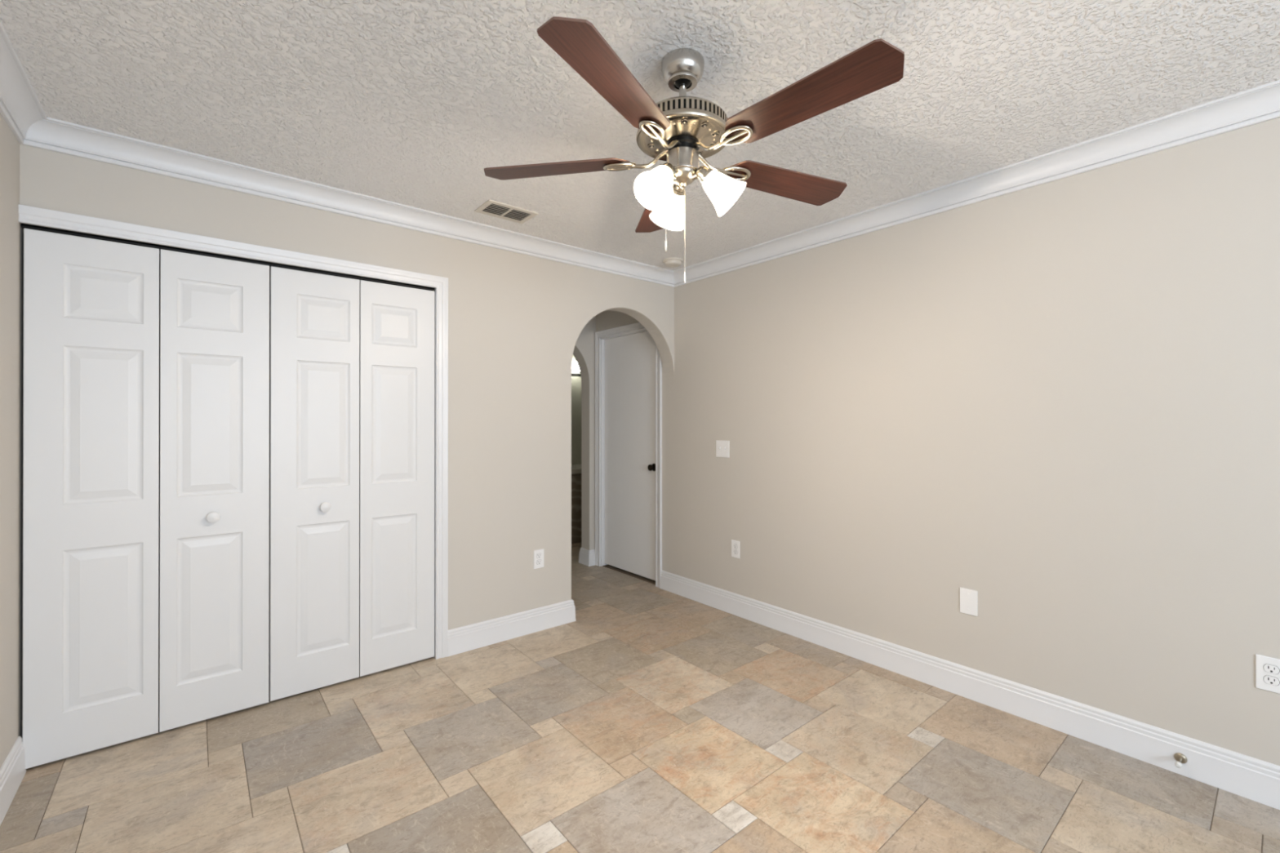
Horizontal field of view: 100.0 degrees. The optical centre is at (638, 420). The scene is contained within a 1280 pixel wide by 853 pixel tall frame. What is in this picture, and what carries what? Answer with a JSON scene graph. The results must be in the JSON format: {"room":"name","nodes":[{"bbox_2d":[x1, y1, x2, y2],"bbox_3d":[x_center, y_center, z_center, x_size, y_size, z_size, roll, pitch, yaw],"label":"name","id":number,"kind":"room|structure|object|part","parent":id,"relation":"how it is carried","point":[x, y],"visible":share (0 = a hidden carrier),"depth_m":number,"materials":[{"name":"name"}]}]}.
{"room":"empty bedroom","nodes":[
{"label":"empty bedroom","id":0,"kind":"room"},
{"bbox_2d":[0,113,23,768],"bbox_3d":[-0.850,0.099,0.147,0.120,2.503,6.170,0,0,-40],"label":"wall","id":1,"kind":"structure","parent":0,"point":[11,232],"depth_m":1.89,"materials":[{"name":"grey paint"}]},
{"bbox_2d":[0,736,26,825],"bbox_3d":[-0.595,1.230,-0.053,0.020,0.139,5.300,0,0,-40],"label":"baseboard","id":2,"kind":"structure","parent":1,"relation":"attached to","point":[12,771],"depth_m":1.86,"materials":[{"name":"white paint"}]},
{"bbox_2d":[0,21,47,144],"bbox_3d":[-0.572,-1.076,-0.029,0.080,0.095,5.300,0,0,-40],"label":"crown molding","id":3,"kind":"structure","parent":1,"relation":"attached to","point":[20,107],"depth_m":1.79,"materials":[{"name":"white paint"}]},
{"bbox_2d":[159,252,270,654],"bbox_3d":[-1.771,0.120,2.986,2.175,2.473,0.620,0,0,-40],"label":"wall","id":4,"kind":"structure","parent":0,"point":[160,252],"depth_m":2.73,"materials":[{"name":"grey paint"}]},
{"bbox_2d":[19,144,674,630],"bbox_3d":[-1.062,0.105,3.085,3.415,2.503,0.130,0,0,-40],"label":"wall","id":5,"kind":"structure","parent":0,"point":[516,321],"depth_m":3.14,"materials":[{"name":"grey paint"}]},
{"bbox_2d":[21,223,435,290],"bbox_3d":[-1.716,-0.725,2.487,1.515,0.013,0.030,0,0,-40],"label":"closet track","id":6,"kind":"object","parent":5,"relation":"attached to","point":[24,225],"visible":0.93,"depth_m":2.35,"materials":[{"name":"black metal"}]},
{"bbox_2d":[22,228,269,768],"bbox_3d":[-1.989,0.283,2.230,0.754,2.019,0.066,0,0,-40],"label":"door","id":7,"kind":"structure","parent":6,"relation":"hanging from","point":[95,673],"depth_m":2.19,"materials":[{"name":"white paint"}]},
{"bbox_3d":[-1.843,0.417,2.328,0.047,0.047,0.032,0,0,-40],"label":"knob","id":8,"kind":"part","parent":7,"relation":"part of","materials":[{"name":"white paint"}]},
{"bbox_2d":[269,266,435,701],"bbox_3d":[-1.409,0.284,2.716,0.748,2.019,0.066,0,0,-40],"label":"door","id":9,"kind":"structure","parent":6,"relation":"hanging from","point":[353,361],"depth_m":2.69,"materials":[{"name":"white paint"}]},
{"bbox_3d":[-1.518,0.418,2.603,0.047,0.047,0.032,0,0,-40],"label":"knob","id":10,"kind":"part","parent":9,"relation":"part of","materials":[{"name":"white paint"}]},
{"bbox_2d":[18,204,448,659],"bbox_3d":[-1.715,0.256,2.533,1.585,2.100,0.149,0,0,-40],"label":"door frame","id":11,"kind":"structure","parent":5,"relation":"attached to","point":[28,215],"depth_m":2.84,"materials":[{"name":"white paint"}]},
{"bbox_2d":[21,117,674,287],"bbox_3d":[-0.983,-1.069,3.017,3.325,0.095,0.080,0,0,-40],"label":"crown molding","id":12,"kind":"structure","parent":5,"relation":"attached to","point":[49,134],"depth_m":2.52,"materials":[{"name":"white paint"}]},
{"bbox_2d":[448,599,576,656],"bbox_3d":[-0.786,1.238,3.310,0.838,0.139,0.170,0,0,-40],"label":"baseboard","id":13,"kind":"structure","parent":5,"relation":"attached to","point":[477,635],"depth_m":3.21,"materials":[{"name":"white paint"}]},
{"bbox_2d":[533,548,543,568],"bbox_3d":[-0.623,0.863,3.357,0.071,0.116,0.008,0,0,-40],"label":"power outlet","id":14,"kind":"object","parent":5,"relation":"attached to","point":[538,554],"visible":1,"depth_m":3.35,"materials":[{"name":"white plastic"}]},
{"bbox_2d":[536,560,542,564],"bbox_3d":[-0.621,0.882,3.355,0.034,0.027,0.003,0,0,-40],"label":"receptacle","id":15,"kind":"object","parent":14,"relation":"attached to","point":[538,562],"depth_m":3.35,"materials":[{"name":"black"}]},
{"bbox_2d":[536,553,542,558],"bbox_3d":[-0.621,0.843,3.355,0.034,0.027,0.003,0,0,-40],"label":"receptacle","id":16,"kind":"object","parent":14,"relation":"attached to","point":[538,555],"depth_m":3.35,"materials":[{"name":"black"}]},
{"bbox_2d":[571,355,581,464],"bbox_3d":[-1.268,0.112,6.008,2.650,2.503,0.100,0,0,-40],"label":"wall","id":17,"kind":"structure","parent":0,"point":[575,380],"depth_m":6.38,"materials":[{"name":"grey paint"}]},
{"bbox_2d":[571,361,579,372],"bbox_3d":[-0.725,-0.631,6.288,0.140,0.124,0.161,0,0,-40],"label":"globe lamp","id":18,"kind":"object","parent":17,"relation":"attached to","point":[575,366],"visible":0.57,"depth_m":6.23,"materials":[{"name":"white glass"}]},
{"bbox_2d":[573,315,595,550],"bbox_3d":[-0.414,0.110,4.975,2.550,2.503,0.130,0,0,-40],"label":"wall","id":19,"kind":"structure","parent":0,"point":[584,353],"depth_m":4.89,"materials":[{"name":"grey paint"}]},
{"bbox_2d":[578,547,595,566],"bbox_3d":[-0.882,1.240,4.552,1.202,0.139,0.174,0,0,-42],"label":"baseboard","id":20,"kind":"structure","parent":19,"relation":"attached to","point":[587,557],"depth_m":4.88,"materials":[{"name":"white paint"}]},
{"bbox_2d":[0,542,1279,852],"bbox_3d":[0.397,1.335,2.322,4.675,0.060,7.800,0,0,-40],"label":"floor","id":21,"kind":"structure","parent":0,"point":[655,719],"depth_m":2.01,"materials":[{"name":"tile"}]},
{"bbox_2d":[571,464,581,543],"bbox_3d":[-0.584,0.915,6.160,1.130,0.797,0.525,0,0,-40],"label":"bathroom vanity","id":22,"kind":"object","parent":21,"relation":"on","point":[575,468],"visible":0.03,"depth_m":5.76,"materials":[{"name":"brown wood"}]},
{"bbox_2d":[571,464,581,474],"bbox_3d":[-0.584,0.543,6.161,1.130,0.052,0.525,0,0,-40],"label":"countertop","id":23,"kind":"structure","parent":22,"relation":"on","point":[575,468],"depth_m":5.78,"materials":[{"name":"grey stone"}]},
{"bbox_2d":[0,0,1279,271],"bbox_3d":[0.397,-1.168,2.328,4.975,0.100,8.100,0,0,-40],"label":"ceiling","id":24,"kind":"structure","parent":0,"point":[405,102],"depth_m":1.77,"materials":[{"name":"white paint"}]},
{"bbox_2d":[474,199,537,223],"bbox_3d":[-0.705,-1.111,2.868,0.278,0.012,0.184,0,0,-40],"label":"ceiling vent","id":25,"kind":"object","parent":24,"relation":"in","point":[491,207],"visible":1,"depth_m":2.86,"materials":[{"name":"beige metal"}]},
{"bbox_2d":[662,257,683,267],"bbox_3d":[0.238,-1.096,3.737,0.140,0.038,0.140,0,0,-40],"label":"smoke detector","id":26,"kind":"object","parent":24,"relation":"attached to","point":[673,262],"visible":1,"depth_m":3.69,"materials":[{"name":"beige plastic"}]},
{"bbox_3d":[0.238,-1.109,3.737,0.140,0.012,0.140,0,0,-40],"label":"plate","id":27,"kind":"part","parent":26,"relation":"part of","materials":[{"name":"white plastic"}]},
{"bbox_2d":[484,16,904,283],"bbox_3d":[0.176,-0.781,1.655,1.252,0.677,1.231,0,0,-40],"label":"ceiling fan","id":28,"kind":"object","parent":24,"relation":"hanging from","point":[682,131],"visible":1,"depth_m":1.55,"materials":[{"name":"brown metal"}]},
{"bbox_3d":[-0.269,-0.821,1.752,0.492,0.006,0.139,0,11,10],"label":"blade","id":29,"kind":"part","parent":28,"relation":"part of","materials":[{"name":"brown wood"}]},
{"bbox_3d":[-0.058,-0.822,1.314,0.139,0.006,0.491,13,6,28],"label":"blade","id":30,"kind":"part","parent":28,"relation":"part of","materials":[{"name":"brown wood"}]},
{"bbox_3d":[-0.009,-0.826,1.704,0.213,0.053,0.067,0,11,10],"label":"blade arm","id":31,"kind":"part","parent":28,"relation":"part of","materials":[{"name":"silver metal"}]},
{"bbox_3d":[0.082,-0.820,2.088,0.139,0.006,0.492,-11,1,-8],"label":"blade","id":32,"kind":"part","parent":28,"relation":"part of","materials":[{"name":"brown wood"}]},
{"bbox_3d":[0.061,-0.708,1.598,0.124,0.105,0.124,12,-35,19],"label":"lamp shade","id":33,"kind":"part","parent":28,"relation":"part of","materials":[{"name":"white glass"}]},
{"bbox_3d":[0.068,-0.826,1.546,0.067,0.053,0.213,13,6,28],"label":"blade arm","id":34,"kind":"part","parent":28,"relation":"part of","materials":[{"name":"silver metal"}]},
{"bbox_3d":[0.070,-0.728,1.612,0.034,0.046,0.034,12,-35,19],"label":"bulb","id":35,"kind":"part","parent":28,"relation":"part of","materials":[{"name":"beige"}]},
{"bbox_3d":[0.087,-0.658,1.657,0.008,0.270,0.003,0,0,-22],"label":"pull chain","id":36,"kind":"part","parent":28,"relation":"part of","materials":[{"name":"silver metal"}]},
{"bbox_3d":[0.111,-0.712,1.790,0.124,0.124,0.105,11,-48,-15],"label":"lamp shade","id":37,"kind":"part","parent":28,"relation":"part of","materials":[{"name":"white glass"}]},
{"bbox_3d":[0.148,-0.634,1.730,0.003,0.316,0.007,0,0,11],"label":"pull chain","id":38,"kind":"part","parent":28,"relation":"part of","materials":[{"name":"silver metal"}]},
{"bbox_3d":[0.242,-0.826,1.571,0.067,0.053,0.213,15,-11,-43],"label":"blade arm","id":39,"kind":"part","parent":28,"relation":"part of","materials":[{"name":"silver metal"}]},
{"bbox_3d":[0.249,-0.713,1.650,0.124,0.105,0.124,-45,-3,-45],"label":"lamp shade","id":40,"kind":"part","parent":28,"relation":"part of","materials":[{"name":"white glass"}]},
{"bbox_3d":[0.272,-0.826,1.744,0.213,0.053,0.067,0,-11,-26],"label":"blade arm","id":41,"kind":"part","parent":28,"relation":"part of","materials":[{"name":"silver metal"}]},
{"bbox_3d":[0.510,-0.821,1.859,0.492,0.006,0.139,0,-11,-26],"label":"blade","id":42,"kind":"part","parent":28,"relation":"part of","materials":[{"name":"brown wood"}]},
{"bbox_3d":[0.424,-0.822,1.380,0.139,0.006,0.492,16,-11,-43],"label":"blade","id":43,"kind":"part","parent":28,"relation":"part of","materials":[{"name":"brown wood"}]},
{"bbox_2d":[595,117,1279,765],"bbox_3d":[1.671,0.104,2.505,0.120,2.503,6.595,0,0,-40],"label":"wall","id":44,"kind":"structure","parent":0,"point":[1056,402],"depth_m":2.34,"materials":[{"name":"grey paint"}]},
{"bbox_2d":[595,322,662,588],"bbox_3d":[-0.062,0.251,4.587,0.137,2.118,0.889,0,0,-40],"label":"door frame","id":45,"kind":"structure","parent":44,"relation":"attached to","point":[634,328],"depth_m":4.85,"materials":[{"name":"white paint"}]},
{"bbox_2d":[602,331,655,584],"bbox_3d":[-0.068,0.288,4.582,0.127,2.046,0.763,0,0,-40],"label":"door","id":46,"kind":"structure","parent":44,"relation":"in","point":[630,359],"depth_m":4.58,"materials":[{"name":"white wood"}]},
{"bbox_3d":[0.104,0.376,4.317,0.057,0.062,0.062,0,0,-40],"label":"knob","id":47,"kind":"part","parent":46,"relation":"part of","materials":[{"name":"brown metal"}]},
{"bbox_2d":[715,440,728,457],"bbox_3d":[0.579,0.195,3.722,0.015,0.116,0.118,0,0,-40],"label":"light switch","id":48,"kind":"object","parent":44,"relation":"attached to","point":[722,446],"visible":1,"depth_m":3.72,"materials":[{"name":"white plastic"}]},
{"bbox_2d":[731,539,739,558],"bbox_3d":[0.655,0.868,3.634,0.008,0.116,0.071,0,0,-40],"label":"power outlet","id":49,"kind":"object","parent":44,"relation":"attached to","point":[735,544],"visible":1,"depth_m":3.63,"materials":[{"name":"white plastic"}]},
{"bbox_2d":[960,586,977,616],"bbox_3d":[1.559,0.855,2.539,0.007,0.119,0.075,0,0,-40],"label":"blank wall plate","id":50,"kind":"object","parent":44,"relation":"attached to","point":[968,597],"visible":1,"depth_m":2.54,"materials":[{"name":"white plastic"}]},
{"bbox_2d":[660,569,1279,809],"bbox_3d":[1.908,1.235,2.106,0.020,0.139,5.442,0,0,-40],"label":"baseboard","id":51,"kind":"structure","parent":44,"relation":"attached to","point":[1258,780],"depth_m":2.35,"materials":[{"name":"white paint"}]},
{"bbox_2d":[1173,752,1187,768],"bbox_3d":[1.973,1.244,1.960,0.072,0.035,0.035,0,0,-40],"label":"door stop","id":52,"kind":"object","parent":51,"relation":"attached to","point":[1180,757],"visible":1,"depth_m":1.97,"materials":[{"name":"silver metal"}]},
{"bbox_2d":[674,80,1279,287],"bbox_3d":[1.930,-1.071,2.038,0.080,0.095,5.300,0,0,-40],"label":"crown molding","id":53,"kind":"structure","parent":44,"relation":"attached to","point":[1259,104],"depth_m":2.32,"materials":[{"name":"white paint"}]},
{"bbox_2d":[1255,653,1279,693],"bbox_3d":[2.149,0.862,1.824,0.008,0.116,0.071,0,0,-40],"label":"power outlet","id":54,"kind":"object","parent":44,"relation":"attached to","point":[1267,668],"visible":1,"depth_m":1.83,"materials":[{"name":"white plastic"}]},
{"bbox_2d":[1263,675,1279,685],"bbox_3d":[2.148,0.881,1.823,0.001,0.029,0.036,0,0,-40],"label":"receptacle","id":55,"kind":"object","parent":54,"relation":"attached to","point":[1268,680],"depth_m":1.82,"materials":[{"name":"white plastic"}]},
{"bbox_2d":[1263,663,1279,674],"bbox_3d":[2.148,0.842,1.823,0.001,0.029,0.036,0,0,-40],"label":"receptacle","id":56,"kind":"object","parent":54,"relation":"attached to","point":[1268,668],"depth_m":1.82,"materials":[{"name":"white plastic"}]}
]}

